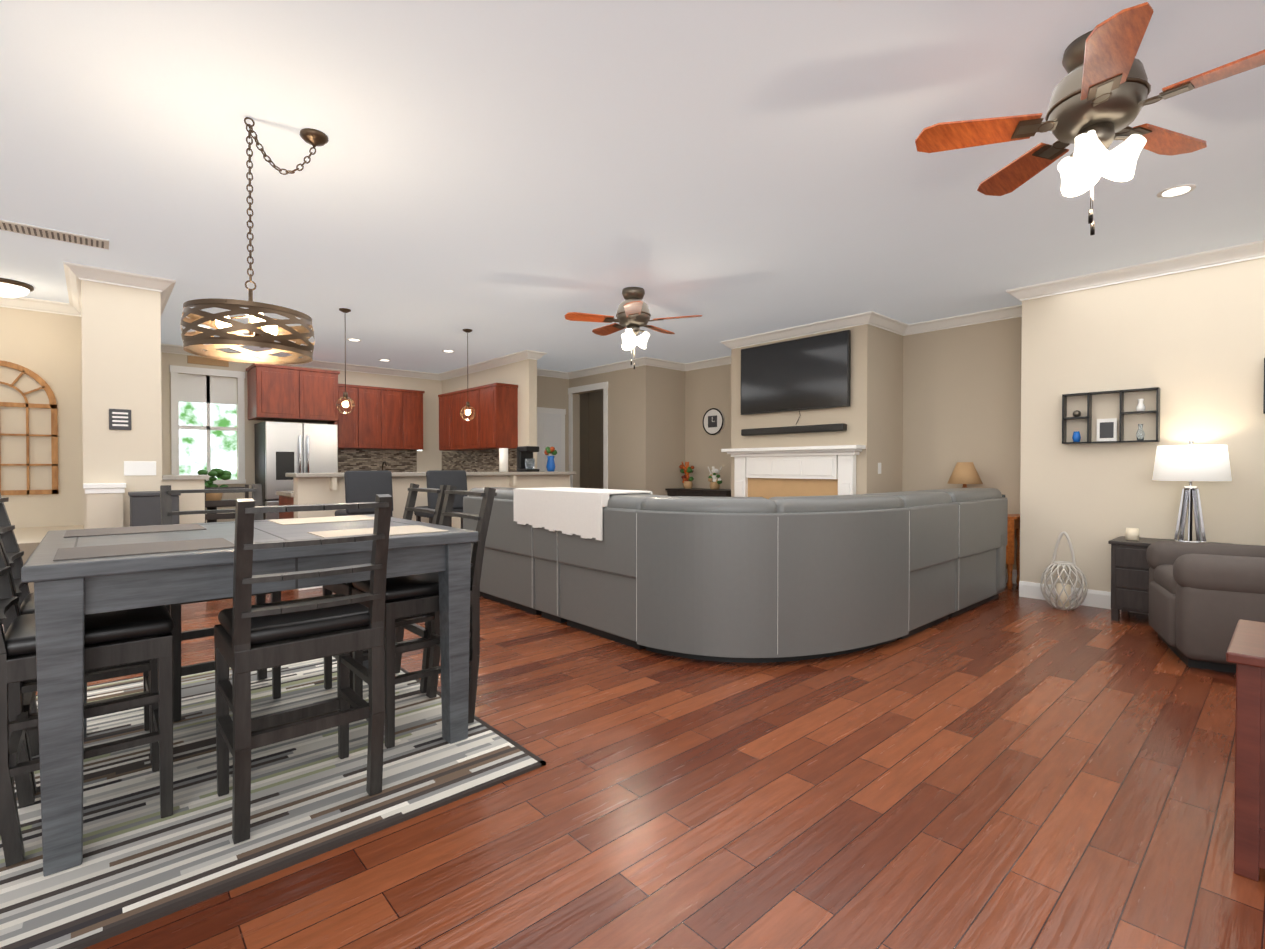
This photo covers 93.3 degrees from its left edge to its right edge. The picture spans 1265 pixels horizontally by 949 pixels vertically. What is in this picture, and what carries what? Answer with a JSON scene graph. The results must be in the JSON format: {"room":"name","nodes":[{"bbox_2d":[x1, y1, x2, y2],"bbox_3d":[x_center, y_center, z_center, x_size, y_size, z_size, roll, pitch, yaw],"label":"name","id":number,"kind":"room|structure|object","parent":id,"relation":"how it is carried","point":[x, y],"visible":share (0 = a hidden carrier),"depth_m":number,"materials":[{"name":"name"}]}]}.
{"room":"kitchen and living room","nodes":[
{"label":"kitchen and living room","id":0,"kind":"room"},
{"bbox_2d":[0,307,83,527],"bbox_3d":[-7.468,-0.268,4.304,5.200,2.770,0.150,-1,1,-42],"label":"wall","id":1,"kind":"structure","parent":0,"point":[46,347],"depth_m":5.78,"materials":[{"name":"paint"}]},
{"bbox_2d":[0,360,57,494],"bbox_3d":[-5.928,-0.436,5.565,0.825,1.262,0.030,-1,1,-42],"label":"frame","id":2,"kind":"object","parent":1,"relation":"attached to","point":[52,405],"visible":1,"depth_m":5.72,"materials":[{"name":"brown wood"}]},
{"bbox_2d":[0,297,80,316],"bbox_3d":[-7.384,-1.601,4.195,5.200,0.100,0.100,-1,1,-42],"label":"crown molding","id":3,"kind":"structure","parent":1,"relation":"attached to","point":[24,303],"depth_m":5.70,"materials":[{"name":"white wood"}]},
{"bbox_2d":[13,525,83,592],"bbox_3d":[-6.866,0.830,3.648,5.200,0.592,1.650,-1,1,-42],"label":"wall","id":4,"kind":"structure","parent":0,"point":[29,540],"depth_m":4.99,"materials":[{"name":"beige paint"}]},
{"bbox_2d":[81,280,161,528],"bbox_3d":[-5.366,-0.291,6.228,0.500,2.770,3.400,-1,1,-42],"label":"wall","id":5,"kind":"structure","parent":0,"point":[121,346],"depth_m":4.95,"materials":[{"name":"paint"}]},
{"bbox_2d":[63,261,80,315],"bbox_3d":[-4.913,-1.614,5.261,0.100,0.100,1.580,-1,1,-42],"label":"crown molding","id":6,"kind":"structure","parent":5,"relation":"attached to","point":[75,274],"depth_m":5.16,"materials":[{"name":"white wood"}]},
{"bbox_2d":[83,483,125,528],"bbox_3d":[-4.271,0.591,4.842,0.260,1.040,0.139,-1,1,-42],"label":"trim","id":7,"kind":"structure","parent":5,"relation":"attached to","point":[104,505],"depth_m":4.80,"materials":[{"name":"paint"}]},
{"bbox_2d":[109,409,130,429],"bbox_3d":[-4.239,-0.455,4.944,0.140,0.170,0.014,-1,1,-42],"label":"sign","id":8,"kind":"object","parent":5,"relation":"attached to","point":[119,419],"visible":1,"depth_m":4.94,"materials":[{"name":"grey metal"}]},
{"bbox_2d":[80,264,163,295],"bbox_3d":[-4.188,-1.610,4.918,0.480,0.100,0.100,-1,1,-42],"label":"crown molding","id":9,"kind":"structure","parent":5,"relation":"attached to","point":[87,273],"depth_m":4.90,"materials":[{"name":"white wood"}]},
{"bbox_2d":[124,461,155,475],"bbox_3d":[-4.149,-0.051,5.035,0.203,0.119,0.006,-1,1,-42],"label":"switch plate","id":10,"kind":"object","parent":5,"relation":"attached to","point":[137,468],"depth_m":5.03,"materials":[{"name":"white plastic"}]},
{"bbox_2d":[160,278,175,314],"bbox_3d":[-5.069,-1.627,6.331,0.100,0.100,3.380,-1,1,-42],"label":"crown molding","id":11,"kind":"structure","parent":5,"relation":"attached to","point":[169,284],"depth_m":5.29,"materials":[{"name":"white wood"}]},
{"bbox_2d":[162,475,208,523],"bbox_3d":[-3.987,0.555,5.326,0.330,1.100,0.240,-1,1,-42],"label":"wall","id":12,"kind":"structure","parent":0,"point":[191,501],"depth_m":5.28,"materials":[{"name":"paint"}]},
{"bbox_2d":[161,352,441,522],"bbox_3d":[-4.991,-0.324,8.952,4.700,2.770,0.150,-1,1,-42],"label":"wall","id":13,"kind":"structure","parent":0,"point":[429,456],"depth_m":8.50,"materials":[{"name":"paint"}]},
{"bbox_2d":[170,365,245,483],"bbox_3d":[-5.794,-0.654,8.159,0.850,1.570,0.150,-1,1,-42],"label":"kitchen window","id":14,"kind":"structure","parent":13,"relation":"in","point":[203,422],"depth_m":8.17,"materials":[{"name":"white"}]},
{"bbox_2d":[187,356,228,366],"bbox_3d":[-5.769,-1.539,8.127,0.460,0.100,0.014,-1,1,-42],"label":"sign","id":15,"kind":"object","parent":13,"relation":"attached to","point":[204,361],"visible":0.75,"depth_m":8.11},
{"bbox_2d":[246,363,301,421],"bbox_3d":[-5.034,-1.132,8.369,0.510,0.720,0.646,-1,1,-42],"label":"upper cabinet","id":16,"kind":"object","parent":13,"relation":"attached to","point":[274,392],"depth_m":8.15,"materials":[{"name":"brown wood"}]},
{"bbox_2d":[161,343,442,380],"bbox_3d":[-4.778,-1.659,8.960,4.050,0.100,0.100,-1,1,-42],"label":"crown molding","id":17,"kind":"structure","parent":13,"relation":"attached to","point":[165,348],"depth_m":9.30,"materials":[{"name":"white wood"}]},
{"bbox_2d":[298,368,341,422],"bbox_3d":[-4.655,-1.136,8.710,0.510,0.720,0.646,-1,1,-42],"label":"upper cabinet","id":18,"kind":"object","parent":13,"relation":"attached to","point":[321,390],"depth_m":8.49,"materials":[{"name":"brown wood"}]},
{"bbox_2d":[327,384,357,448],"bbox_3d":[-4.421,-0.881,9.118,0.340,0.960,0.356,-1,1,-42],"label":"upper cabinet","id":19,"kind":"object","parent":13,"relation":"attached to","point":[348,429],"depth_m":9.02,"materials":[{"name":"brown wood"}]},
{"bbox_2d":[358,385,381,448],"bbox_3d":[-4.168,-0.883,9.346,0.340,0.960,0.356,-1,1,-42],"label":"upper cabinet","id":20,"kind":"object","parent":13,"relation":"attached to","point":[369,398],"depth_m":9.22,"materials":[{"name":"brown wood"}]},
{"bbox_2d":[338,448,416,472],"bbox_3d":[-4.157,-0.141,9.596,1.400,0.530,0.012,-1,1,-42],"label":"tile backsplash","id":21,"kind":"structure","parent":13,"relation":"attached to","point":[406,460],"depth_m":9.62,"materials":[{"name":"tile"}]},
{"bbox_2d":[382,387,405,449],"bbox_3d":[-3.915,-0.886,9.573,0.340,0.960,0.356,-1,1,-42],"label":"upper cabinet","id":22,"kind":"object","parent":13,"relation":"attached to","point":[383,418],"depth_m":9.46,"materials":[{"name":"brown wood"}]},
{"bbox_2d":[406,389,424,449],"bbox_3d":[-3.662,-0.889,9.800,0.340,0.960,0.356,-1,1,-42],"label":"upper cabinet","id":23,"kind":"object","parent":13,"relation":"attached to","point":[414,399],"depth_m":9.68,"materials":[{"name":"brown wood"}]},
{"bbox_2d":[442,359,536,468],"bbox_3d":[-2.371,-0.329,9.426,0.130,2.770,2.950,-1,1,-42],"label":"wall","id":24,"kind":"structure","parent":0,"point":[522,375],"depth_m":8.44,"materials":[{"name":"paint"}]},
{"bbox_2d":[438,392,449,450],"bbox_3d":[-2.848,-0.836,9.587,0.356,0.900,0.463,-1,1,-42],"label":"upper cabinet","id":25,"kind":"object","parent":24,"relation":"attached to","point":[444,399],"depth_m":9.47,"materials":[{"name":"brown wood"}]},
{"bbox_2d":[450,390,461,450],"bbox_3d":[-2.539,-0.832,9.243,0.356,0.900,0.462,-1,1,-42],"label":"upper cabinet","id":26,"kind":"object","parent":24,"relation":"attached to","point":[456,396],"depth_m":9.17,"materials":[{"name":"brown wood"}]},
{"bbox_2d":[462,387,477,450],"bbox_3d":[-2.230,-0.828,8.899,0.356,0.900,0.463,-1,1,-42],"label":"upper cabinet","id":27,"kind":"object","parent":24,"relation":"attached to","point":[469,429],"depth_m":8.81,"materials":[{"name":"brown wood"}]},
{"bbox_2d":[442,448,516,471],"bbox_3d":[-2.390,-0.128,9.343,0.011,0.510,2.728,-1,1,-42],"label":"tile backsplash","id":28,"kind":"structure","parent":24,"relation":"attached to","point":[470,460],"depth_m":9.38,"materials":[{"name":"tile"}]},
{"bbox_2d":[440,350,535,379],"bbox_3d":[-2.322,-1.662,9.205,0.130,0.100,2.780,-1,1,-42],"label":"crown molding","id":29,"kind":"structure","parent":24,"relation":"attached to","point":[526,354],"depth_m":8.96,"materials":[{"name":"beige paint"}]},
{"bbox_2d":[478,383,517,449],"bbox_3d":[-1.920,-0.824,8.555,0.356,0.900,0.462,-1,1,-42],"label":"upper cabinet","id":30,"kind":"object","parent":24,"relation":"attached to","point":[492,423],"depth_m":8.41,"materials":[{"name":"brown wood"}]},
{"bbox_2d":[536,352,546,359],"bbox_3d":[-1.634,-1.656,8.755,0.110,0.100,1.190,-1,1,-42],"label":"crown molding","id":31,"kind":"structure","parent":24,"relation":"attached to","point":[538,354],"depth_m":8.31,"materials":[{"name":"white wood"}]},
{"bbox_2d":[537,376,568,470],"bbox_3d":[-1.661,-0.334,9.795,1.420,2.770,0.150,-1,1,-42],"label":"wall","id":32,"kind":"structure","parent":0,"point":[552,392],"depth_m":10.03,"materials":[{"name":"paint"}]},
{"bbox_2d":[537,407,565,470],"bbox_3d":[-1.491,-0.024,9.774,0.980,2.150,0.105,-1,1,-42],"label":"hall door","id":33,"kind":"structure","parent":32,"relation":"in","point":[550,427],"depth_m":9.90,"materials":[{"name":"white"}]},
{"bbox_2d":[537,368,567,378],"bbox_3d":[-1.618,-1.667,9.650,1.310,0.100,0.100,-1,1,-42],"label":"crown molding","id":34,"kind":"structure","parent":32,"relation":"attached to","point":[540,372],"depth_m":9.90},
{"bbox_2d":[0,0,1264,373],"bbox_3d":[-1.003,-1.695,3.679,14.000,0.100,17.000,-1,1,-42],"label":"ceiling","id":35,"kind":"structure","parent":0,"point":[498,178],"depth_m":3.15,"materials":[{"name":"paint"}]},
{"bbox_2d":[0,278,33,297],"bbox_3d":[-5.463,-1.606,5.184,0.380,0.115,0.380,-1,1,-42],"label":"flush ceiling light","id":36,"kind":"object","parent":35,"relation":"attached to","point":[9,288],"visible":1,"depth_m":5.15,"materials":[{"name":"white glass"}]},
{"bbox_2d":[0,219,108,249],"bbox_3d":[-4.044,-1.642,4.025,0.780,0.014,0.220,-1,1,-42],"label":"ceiling vent","id":37,"kind":"object","parent":35,"relation":"in","point":[38,231],"visible":0.98,"depth_m":4.08,"materials":[{"name":"white metal"}]},
{"bbox_2d":[180,117,328,364],"bbox_3d":[-1.731,-1.092,2.763,0.581,1.086,0.517,-1,1,-42],"label":"chandelier","id":38,"kind":"object","parent":35,"relation":"hanging from","point":[264,329],"visible":1,"depth_m":2.69,"materials":[{"name":"brown metal"}]},
{"bbox_2d":[336,308,354,413],"bbox_3d":[-2.917,-1.145,6.067,0.175,1.058,0.175,-1,1,-42],"label":"pendant light","id":39,"kind":"object","parent":35,"relation":"hanging from","point":[345,393],"visible":1,"depth_m":6.06,"materials":[{"name":"brown metal"}]},
{"bbox_2d":[347,338,361,340],"bbox_3d":[-3.492,-1.688,7.493,0.168,0.006,0.168,0,1,3],"label":"recessed light","id":40,"kind":"object","parent":35,"relation":"in","point":[350,339],"depth_m":7.46,"materials":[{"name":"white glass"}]},
{"bbox_2d":[460,329,475,420],"bbox_3d":[-1.920,-1.156,6.963,0.175,1.058,0.175,-1,1,-42],"label":"pendant light","id":41,"kind":"object","parent":35,"relation":"hanging from","point":[467,412],"visible":1,"depth_m":6.95,"materials":[{"name":"brown metal"}]},
{"bbox_2d":[565,287,701,368],"bbox_3d":[-0.002,-1.311,5.437,1.198,0.710,1.185,-1,1,-42],"label":"ceiling fan","id":42,"kind":"object","parent":35,"relation":"hanging from","point":[633,315],"visible":1,"depth_m":5.31,"materials":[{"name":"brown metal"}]},
{"bbox_2d":[915,2,1264,234],"bbox_3d":[1.779,-1.272,2.225,1.199,0.710,1.169,-1,1,-42],"label":"ceiling fan","id":43,"kind":"object","parent":35,"relation":"hanging from","point":[1099,100],"visible":1,"depth_m":2.22,"materials":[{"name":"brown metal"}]},
{"bbox_2d":[1157,184,1195,197],"bbox_3d":[3.149,-1.639,3.460,0.168,0.006,0.168,0,1,3],"label":"recessed light","id":44,"kind":"object","parent":35,"relation":"in","point":[1175,191],"depth_m":3.45,"materials":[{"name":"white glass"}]},
{"bbox_2d":[2,583,1264,948],"bbox_3d":[-1.003,1.175,3.713,14.000,0.100,17.000,-1,1,-42],"label":"floor","id":45,"kind":"structure","parent":0,"point":[1008,769],"depth_m":2.02,"materials":[{"name":"brown wood"}]},
{"bbox_2d":[128,491,180,526],"bbox_3d":[-3.901,0.626,4.880,0.320,0.970,0.320,-1,1,-42],"label":"console","id":46,"kind":"object","parent":45,"relation":"on","point":[145,508],"visible":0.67,"depth_m":4.74,"materials":[{"name":"grey wood"}]},
{"bbox_2d":[206,499,235,522],"bbox_3d":[-5.001,0.704,7.106,1.000,0.760,1.000,-1,1,-42],"label":"table","id":47,"kind":"object","parent":45,"relation":"on","point":[212,508],"visible":0.02,"depth_m":7.06,"materials":[{"name":"black wood"}]},
{"bbox_2d":[197,468,230,500],"bbox_3d":[-4.986,0.124,7.104,0.367,0.397,0.247,-1,1,-42],"label":"potted plant","id":48,"kind":"object","parent":47,"relation":"on","point":[221,474],"visible":0.56,"depth_m":7.08,"materials":[{"name":"green plant"}]},
{"bbox_2d":[205,485,248,522],"bbox_3d":[-4.455,0.600,6.498,0.420,0.983,0.494,-1,1,-42],"label":"chair","id":49,"kind":"object","parent":45,"relation":"on","point":[221,515],"visible":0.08,"depth_m":6.30,"materials":[{"name":"black wood"}]},
{"bbox_2d":[0,656,545,948],"bbox_3d":[-1.692,1.131,2.684,1.560,0.012,2.310,-1,1,-42],"label":"rug","id":50,"kind":"object","parent":45,"relation":"on","point":[143,862],"visible":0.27,"depth_m":2.06,"materials":[{"name":"fabric"}]},
{"bbox_2d":[0,494,151,793],"bbox_3d":[-2.184,0.596,2.321,0.538,1.064,0.442,-1,1,-42],"label":"chair","id":51,"kind":"object","parent":50,"relation":"on","point":[13,554],"visible":0.25,"depth_m":2.31,"materials":[{"name":"brown wood"}]},
{"bbox_2d":[0,535,173,866],"bbox_3d":[-1.863,0.600,1.964,0.538,1.064,0.442,-1,1,-42],"label":"chair","id":52,"kind":"object","parent":50,"relation":"on","point":[119,637],"visible":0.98,"depth_m":1.92,"materials":[{"name":"brown wood"}]},
{"bbox_2d":[160,484,280,721],"bbox_3d":[-2.097,0.587,3.038,0.442,1.064,0.538,-1,1,-42],"label":"chair","id":53,"kind":"object","parent":50,"relation":"on","point":[174,610],"visible":0.21,"depth_m":2.99,"materials":[{"name":"brown wood"}]},
{"bbox_2d":[21,514,477,876],"bbox_3d":[-1.575,0.681,2.548,1.360,0.889,1.250,-1,1,-42],"label":"dining table","id":54,"kind":"object","parent":50,"relation":"on","point":[75,576],"visible":0.88,"depth_m":1.93,"materials":[{"name":"grey wood"}]},
{"bbox_2d":[214,494,391,843],"bbox_3d":[-1.137,0.599,2.061,0.442,1.064,0.538,-1,1,-42],"label":"chair","id":55,"kind":"object","parent":50,"relation":"on","point":[249,638],"visible":1,"depth_m":1.97,"materials":[{"name":"brown wood"}]},
{"bbox_2d":[323,483,446,708],"bbox_3d":[-1.278,0.586,3.136,0.538,1.064,0.442,-1,1,-42],"label":"chair","id":56,"kind":"object","parent":50,"relation":"on","point":[345,589],"visible":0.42,"depth_m":3.10,"materials":[{"name":"brown wood"}]},
{"bbox_2d":[352,485,496,748],"bbox_3d":[-0.957,0.591,2.779,0.538,1.064,0.442,-1,1,-42],"label":"chair","id":57,"kind":"object","parent":50,"relation":"on","point":[411,595],"visible":0.58,"depth_m":2.69,"materials":[{"name":"brown wood"}]},
{"bbox_2d":[254,421,337,519],"bbox_3d":[-4.746,0.177,8.461,0.900,1.780,0.776,-1,1,-42],"label":"refrigerator","id":58,"kind":"object","parent":45,"relation":"on","point":[282,449],"visible":0.52,"depth_m":8.13,"materials":[{"name":"silver metal"}]},
{"bbox_2d":[335,471,393,516],"bbox_3d":[-2.567,0.531,5.714,0.420,1.138,0.422,-1,1,-42],"label":"bar stool","id":59,"kind":"object","parent":45,"relation":"on","point":[364,486],"visible":0.5,"depth_m":5.54,"materials":[{"name":"fabric"}]},
{"bbox_2d":[279,487,544,589],"bbox_3d":[-2.360,0.645,7.047,3.049,0.880,0.620,-1,1,-42],"label":"base cabinet","id":60,"kind":"object","parent":45,"relation":"on","point":[399,497],"depth_m":5.98,"materials":[{"name":"paint"}]},
{"bbox_2d":[276,487,527,498],"bbox_3d":[-2.377,0.185,7.046,3.069,0.041,0.650,-1,1,-42],"label":"countertop","id":61,"kind":"structure","parent":60,"relation":"on","point":[289,493],"depth_m":5.91,"materials":[{"name":"beige stone"}]},
{"bbox_2d":[285,471,574,478],"bbox_3d":[-2.072,-0.008,6.787,3.220,0.040,0.420,-1,1,-42],"label":"countertop","id":62,"kind":"structure","parent":60,"relation":"on","point":[295,475],"depth_m":6.29,"materials":[{"name":"beige stone"}]},
{"bbox_2d":[499,448,507,471],"bbox_3d":[-1.560,-0.176,7.232,0.107,0.284,0.110,-1,1,-42],"label":"paper towel","id":63,"kind":"object","parent":62,"relation":"on","point":[503,459],"visible":1,"depth_m":7.18,"materials":[{"name":"white paper"}]},
{"bbox_2d":[517,446,538,471],"bbox_3d":[-1.306,-0.194,7.473,0.200,0.314,0.220,-1,1,-42],"label":"coffee maker","id":64,"kind":"object","parent":62,"relation":"on","point":[525,461],"visible":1,"depth_m":7.43,"materials":[{"name":"black plastic"}]},
{"bbox_2d":[544,447,556,470],"bbox_3d":[-1.046,-0.199,7.666,0.165,0.319,0.168,-1,1,-42],"label":"flower vase","id":65,"kind":"object","parent":62,"relation":"on","point":[550,465],"visible":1,"depth_m":7.62,"materials":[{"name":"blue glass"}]},
{"bbox_2d":[414,470,467,528],"bbox_3d":[-1.995,0.525,6.229,0.420,1.138,0.422,-1,1,-42],"label":"bar stool","id":66,"kind":"object","parent":45,"relation":"on","point":[436,479],"visible":0.31,"depth_m":6.10,"materials":[{"name":"fabric"}]},
{"bbox_2d":[665,488,730,496],"bbox_3d":[1.055,0.639,8.746,0.440,0.850,1.180,-1,1,-42],"label":"console table","id":67,"kind":"object","parent":45,"relation":"on","point":[702,492],"visible":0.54,"depth_m":8.59,"materials":[{"name":"black wood"}]},
{"bbox_2d":[679,462,693,488],"bbox_3d":[0.822,0.010,9.006,0.162,0.400,0.262,-1,1,-42],"label":"decor","id":68,"kind":"object","parent":67,"relation":"on","point":[687,481],"visible":1,"depth_m":8.96,"materials":[{"name":"orange plant"}]},
{"bbox_2d":[708,466,721,489],"bbox_3d":[1.183,0.049,8.598,0.164,0.331,0.238,-1,1,-42],"label":"decor","id":69,"kind":"object","parent":67,"relation":"on","point":[715,482],"visible":1,"depth_m":8.55,"materials":[{"name":"white plant"}]},
{"bbox_2d":[463,487,1007,662],"bbox_3d":[0.884,0.604,5.437,3.560,1.000,3.451,-1,1,-42],"label":"sofa","id":70,"kind":"object","parent":45,"relation":"on","point":[755,579],"visible":1,"depth_m":3.77,"materials":[{"name":"grey leather"}]},
{"bbox_2d":[514,487,651,540],"bbox_3d":[-0.408,0.275,4.562,0.475,0.322,1.122,-1,1,-42],"label":"blanket","id":71,"kind":"object","parent":70,"relation":"on","point":[579,514],"depth_m":4.33,"materials":[{"name":"white fabric"}]},
{"bbox_2d":[721,445,865,498],"bbox_3d":[1.691,0.387,6.800,0.450,1.400,1.780,-1,1,-42],"label":"fireplace mantel","id":72,"kind":"object","parent":45,"relation":"on","point":[768,472],"visible":0.52,"depth_m":6.82,"materials":[{"name":"wood"}]},
{"bbox_2d":[1006,514,1019,588],"bbox_3d":[3.540,0.747,6.020,0.392,0.700,0.680,-1,1,-42],"label":"table","id":73,"kind":"object","parent":45,"relation":"on","point":[1013,522],"visible":0.33,"depth_m":5.71,"materials":[{"name":"brown wood"}]},
{"bbox_2d":[947,462,982,487],"bbox_3d":[3.417,0.134,6.144,0.320,0.520,0.320,-1,1,-42],"label":"lamp","id":74,"kind":"object","parent":73,"relation":"on","point":[964,473],"visible":0.67,"depth_m":6.06,"materials":[{"name":"beige fabric"}]},
{"bbox_2d":[1040,531,1087,609],"bbox_3d":[3.565,0.790,4.940,0.315,0.642,0.322,-1,1,-42],"label":"lantern","id":75,"kind":"object","parent":45,"relation":"on","point":[1063,592],"visible":1,"depth_m":4.90,"materials":[{"name":"beige wicker"}]},
{"bbox_2d":[1108,536,1231,620],"bbox_3d":[4.018,0.811,4.473,0.472,0.610,0.650,-1,1,-42],"label":"nightstand","id":76,"kind":"object","parent":45,"relation":"on","point":[1130,566],"visible":0.23,"depth_m":4.48,"materials":[{"name":"grey wood"}]},
{"bbox_2d":[1126,528,1138,540],"bbox_3d":[3.845,0.459,4.595,0.080,0.089,0.080,-1,1,-42],"label":"candle jar","id":77,"kind":"object","parent":76,"relation":"on","point":[1132,533],"visible":1,"depth_m":4.57,"materials":[{"name":"beige"}]},
{"bbox_2d":[1152,441,1231,542],"bbox_3d":[4.111,0.130,4.400,0.430,0.750,0.430,-1,1,-42],"label":"table lamp","id":78,"kind":"object","parent":76,"relation":"on","point":[1190,462],"visible":0.94,"depth_m":4.32,"materials":[{"name":"white fabric"},{"name":"chrome"}]},
{"bbox_2d":[1146,541,1264,672],"bbox_3d":[3.832,0.597,3.587,1.033,1.058,0.980,0,1,31],"label":"recliner","id":79,"kind":"object","parent":45,"relation":"on","point":[1204,598],"visible":1,"depth_m":3.41,"materials":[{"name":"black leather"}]},
{"bbox_2d":[1226,619,1264,880],"bbox_3d":[2.415,0.833,1.344,0.560,0.640,1.510,-1,1,-42],"label":"side table","id":80,"kind":"object","parent":45,"relation":"on","point":[1245,652],"visible":1,"depth_m":1.70,"materials":[{"name":"brown wood"}]},
{"bbox_2d":[653,366,684,494],"bbox_3d":[0.601,-0.327,9.261,0.870,2.770,0.150,-1,1,-42],"label":"wall","id":81,"kind":"structure","parent":0,"point":[668,384],"depth_m":9.10,"materials":[{"name":"paint"}]},
{"bbox_2d":[652,358,683,370],"bbox_3d":[0.503,-1.659,8.988,0.720,0.100,0.100,-1,1,-42],"label":"crown molding","id":82,"kind":"structure","parent":81,"relation":"attached to","point":[656,362],"depth_m":9.01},
{"bbox_2d":[569,317,1021,569],"bbox_3d":[1.481,-0.314,8.149,1.050,2.770,6.800,-1,1,-42],"label":"wall","id":83,"kind":"structure","parent":0,"point":[927,410],"depth_m":6.64,"materials":[{"name":"paint"}]},
{"bbox_2d":[568,382,607,488],"bbox_3d":[-0.448,-0.205,9.491,0.025,2.520,1.928,-1,1,-42],"label":"door frame","id":84,"kind":"structure","parent":83,"relation":"attached to","point":[603,385],"depth_m":9.56,"materials":[{"name":"white wood"}]},
{"bbox_2d":[568,357,651,378],"bbox_3d":[-0.448,-1.664,9.418,0.100,0.100,2.010,-1,1,-42],"label":"crown molding","id":85,"kind":"structure","parent":83,"relation":"attached to","point":[642,361],"depth_m":9.28,"materials":[{"name":"beige paint"}]},
{"bbox_2d":[684,356,730,370],"bbox_3d":[1.321,-1.656,8.722,0.100,0.100,1.590,-1,1,-42],"label":"crown molding","id":86,"kind":"structure","parent":83,"relation":"attached to","point":[726,360],"depth_m":8.93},
{"bbox_2d":[702,408,724,434],"bbox_3d":[1.202,-0.788,8.901,0.049,0.401,0.401,-1,1,-42],"label":"wall clock","id":87,"kind":"object","parent":83,"relation":"attached to","point":[713,422],"visible":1,"depth_m":8.87,"materials":[{"name":"white ceramic"}]},
{"bbox_2d":[741,423,846,435],"bbox_3d":[1.825,-0.514,6.910,0.089,0.080,1.360,-1,1,-42],"label":"soundbar","id":88,"kind":"object","parent":83,"relation":"attached to","point":[800,429],"visible":1,"depth_m":6.81,"materials":[{"name":"black plastic"}]},
{"bbox_2d":[741,330,850,423],"bbox_3d":[1.842,-1.058,6.898,0.071,0.972,1.430,-1,1,-42],"label":"wall-mounted tv","id":89,"kind":"object","parent":83,"relation":"attached to","point":[810,373],"visible":0.98,"depth_m":6.80,"materials":[{"name":"black plastic"}]},
{"bbox_2d":[720,311,879,348],"bbox_3d":[1.822,-1.634,6.894,0.100,0.100,2.000,-1,1,-42],"label":"crown molding","id":90,"kind":"structure","parent":83,"relation":"attached to","point":[871,317],"depth_m":6.73,"materials":[{"name":"white wood"}]},
{"bbox_2d":[878,463,880,473],"bbox_3d":[2.675,-0.069,6.465,0.070,0.120,0.006,-1,1,-42],"label":"switch plate","id":91,"kind":"object","parent":83,"relation":"attached to","point":[879,464],"depth_m":6.46,"materials":[{"name":"white plastic"}]},
{"bbox_2d":[869,314,907,335],"bbox_3d":[2.770,-1.629,6.468,0.720,0.100,0.100,-1,1,-42],"label":"crown molding","id":92,"kind":"structure","parent":83,"relation":"attached to","point":[886,323],"depth_m":6.53,"materials":[{"name":"white wood"}]},
{"bbox_2d":[908,307,1021,334],"bbox_3d":[3.507,-1.627,6.291,0.100,0.100,1.350,-1,1,-42],"label":"crown molding","id":93,"kind":"structure","parent":83,"relation":"attached to","point":[1003,313],"depth_m":6.30,"materials":[{"name":"white wood"}]},
{"bbox_2d":[1006,569,1016,583],"bbox_3d":[3.538,1.023,6.350,0.018,0.140,1.350,-1,1,-42],"label":"baseboard","id":94,"kind":"structure","parent":83,"relation":"attached to","point":[1014,573],"depth_m":6.01,"materials":[{"name":"white wood"}]},
{"bbox_2d":[1008,304,1021,315],"bbox_3d":[3.684,-1.618,5.609,0.510,0.100,0.100,-1,1,-42],"label":"crown molding","id":95,"kind":"structure","parent":83,"relation":"attached to","point":[1018,307],"depth_m":5.91,"materials":[{"name":"white wood"}]},
{"bbox_2d":[1020,257,1264,591],"bbox_3d":[6.086,-0.254,3.179,0.850,2.770,6.750,-1,1,-42],"label":"wall","id":96,"kind":"structure","parent":0,"point":[1190,344],"depth_m":4.80,"materials":[{"name":"paint"}]},
{"bbox_2d":[1019,581,1145,613],"bbox_3d":[5.763,1.065,2.905,0.018,0.140,6.750,-1,1,-42],"label":"baseboard","id":97,"kind":"structure","parent":96,"relation":"attached to","point":[1098,598],"depth_m":5.09,"materials":[{"name":"white wood"}]},
{"bbox_2d":[1062,387,1159,443],"bbox_3d":[3.903,-0.470,4.892,0.099,0.420,0.620,-1,1,-42],"label":"wall shelf","id":98,"kind":"object","parent":96,"relation":"attached to","point":[1106,430],"visible":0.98,"depth_m":4.90,"materials":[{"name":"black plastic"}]},
{"bbox_2d":[1006,240,1264,301],"bbox_3d":[5.699,-1.585,2.882,0.100,0.100,6.850,-1,1,-42],"label":"crown molding","id":99,"kind":"structure","parent":96,"relation":"attached to","point":[1252,250],"depth_m":4.71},
{"bbox_2d":[1263,358,1264,413],"bbox_3d":[4.699,-0.624,4.005,0.099,0.390,0.640,-1,1,-42],"label":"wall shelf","id":100,"kind":"object","parent":96,"relation":"attached to","point":[1264,390],"visible":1,"depth_m":4.21,"materials":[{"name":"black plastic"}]}
]}

